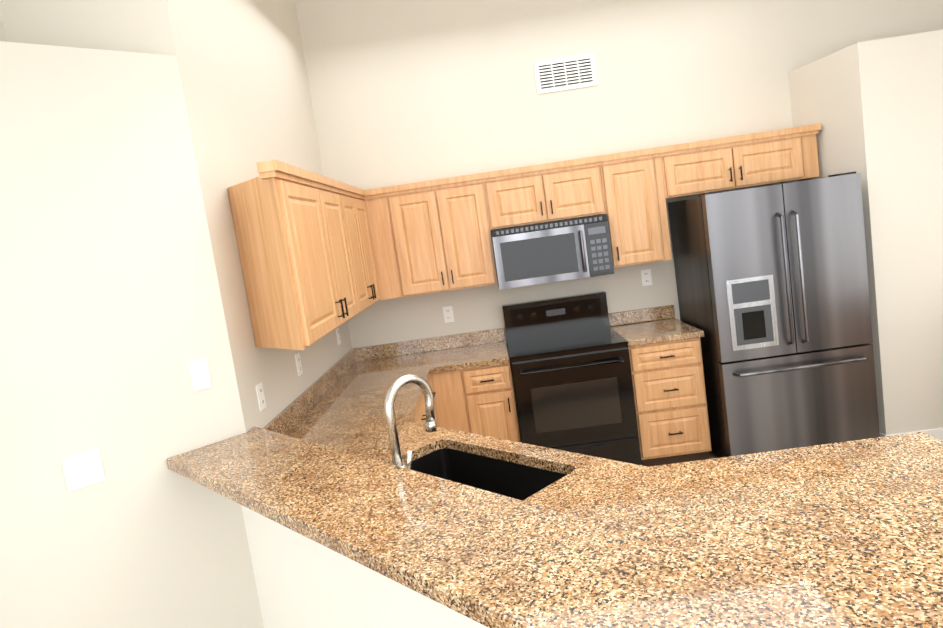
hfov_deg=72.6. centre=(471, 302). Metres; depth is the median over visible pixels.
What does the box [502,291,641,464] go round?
electric range
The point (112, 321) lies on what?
wall
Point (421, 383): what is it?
gooseneck faucet
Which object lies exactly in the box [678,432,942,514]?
countertop
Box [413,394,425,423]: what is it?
base cabinet
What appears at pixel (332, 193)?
upper cabinet
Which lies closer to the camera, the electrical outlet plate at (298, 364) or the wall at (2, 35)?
the wall at (2, 35)
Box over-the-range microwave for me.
[491,214,613,289]
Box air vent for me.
[534,53,596,93]
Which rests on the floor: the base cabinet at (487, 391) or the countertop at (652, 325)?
the base cabinet at (487, 391)
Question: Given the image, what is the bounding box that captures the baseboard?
[879,428,942,440]
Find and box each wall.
[0,0,351,627]
[0,11,6,41]
[241,505,487,627]
[295,0,942,440]
[788,30,942,434]
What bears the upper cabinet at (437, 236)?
attached to the wall at (411, 90)
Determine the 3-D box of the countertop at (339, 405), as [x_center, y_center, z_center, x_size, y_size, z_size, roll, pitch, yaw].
[-0.149,0.602,3.147,1.536,0.352,3.398,-8,6,2]
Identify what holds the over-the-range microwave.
attached to the upper cabinet at (572, 190)
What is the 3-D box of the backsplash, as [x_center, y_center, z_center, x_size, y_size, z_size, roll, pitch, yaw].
[0.001,0.325,4.502,0.497,0.140,0.638,-8,6,2]
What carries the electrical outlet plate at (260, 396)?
attached to the wall at (112, 321)
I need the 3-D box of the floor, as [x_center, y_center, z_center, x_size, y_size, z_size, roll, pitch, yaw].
[2.442,1.350,1.193,4.100,0.100,7.650,-8,6,2]
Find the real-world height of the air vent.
0.220 m
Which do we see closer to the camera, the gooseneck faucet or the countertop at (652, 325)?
the gooseneck faucet
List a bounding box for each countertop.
[262,337,721,526]
[608,305,703,346]
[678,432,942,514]
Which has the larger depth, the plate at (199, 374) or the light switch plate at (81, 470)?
the plate at (199, 374)
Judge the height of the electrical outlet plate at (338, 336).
0.118 m
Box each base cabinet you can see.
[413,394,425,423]
[428,374,440,424]
[433,370,464,420]
[436,413,644,465]
[457,363,516,416]
[628,337,711,466]
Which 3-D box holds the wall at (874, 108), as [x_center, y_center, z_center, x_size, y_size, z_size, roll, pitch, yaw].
[3.313,-0.463,4.319,1.795,2.550,0.700,-8,6,2]
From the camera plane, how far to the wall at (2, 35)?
2.53 m
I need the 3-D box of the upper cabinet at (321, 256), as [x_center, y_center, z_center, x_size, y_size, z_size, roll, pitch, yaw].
[-0.874,-0.177,2.892,0.330,0.725,0.621,-8,6,2]
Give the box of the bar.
[166,426,942,627]
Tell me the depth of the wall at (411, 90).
4.60 m
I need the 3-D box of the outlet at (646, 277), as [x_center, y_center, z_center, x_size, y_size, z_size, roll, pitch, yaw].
[1.293,-0.185,4.736,0.072,0.118,0.008,-8,6,2]
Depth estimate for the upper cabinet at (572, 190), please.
4.36 m
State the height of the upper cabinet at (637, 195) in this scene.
0.725 m
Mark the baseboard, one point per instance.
(937, 433)
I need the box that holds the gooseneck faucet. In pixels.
[384,374,436,469]
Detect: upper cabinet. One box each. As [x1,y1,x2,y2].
[227,167,343,349]
[323,179,362,322]
[343,187,382,309]
[375,175,497,298]
[487,159,606,229]
[603,151,671,267]
[663,131,810,197]
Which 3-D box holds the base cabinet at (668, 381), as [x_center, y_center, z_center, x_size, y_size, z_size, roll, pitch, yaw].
[1.319,0.652,4.516,0.470,0.872,0.626,-8,6,2]
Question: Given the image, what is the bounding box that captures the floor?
[709,451,717,458]
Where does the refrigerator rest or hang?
on the floor
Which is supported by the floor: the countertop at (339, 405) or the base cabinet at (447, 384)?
the base cabinet at (447, 384)
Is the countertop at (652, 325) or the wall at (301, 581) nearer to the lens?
the wall at (301, 581)
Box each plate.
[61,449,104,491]
[188,358,211,390]
[255,382,265,410]
[295,353,302,375]
[336,327,340,344]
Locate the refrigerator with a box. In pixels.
[668,171,879,457]
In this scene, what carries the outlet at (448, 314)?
attached to the wall at (411, 90)
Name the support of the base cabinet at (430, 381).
on the floor
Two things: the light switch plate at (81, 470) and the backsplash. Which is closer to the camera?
the light switch plate at (81, 470)
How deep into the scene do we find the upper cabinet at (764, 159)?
4.32 m
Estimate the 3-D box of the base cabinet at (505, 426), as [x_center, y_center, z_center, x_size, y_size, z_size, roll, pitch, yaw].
[0.185,1.024,2.590,0.931,0.872,0.931,-8,6,2]
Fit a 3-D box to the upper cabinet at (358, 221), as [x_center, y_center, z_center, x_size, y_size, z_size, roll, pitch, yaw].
[-0.852,-0.308,4.058,0.330,0.725,0.785,-8,6,2]
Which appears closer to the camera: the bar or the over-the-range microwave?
the bar
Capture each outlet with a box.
[443,306,453,322]
[641,269,651,285]
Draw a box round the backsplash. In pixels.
[430,328,505,351]

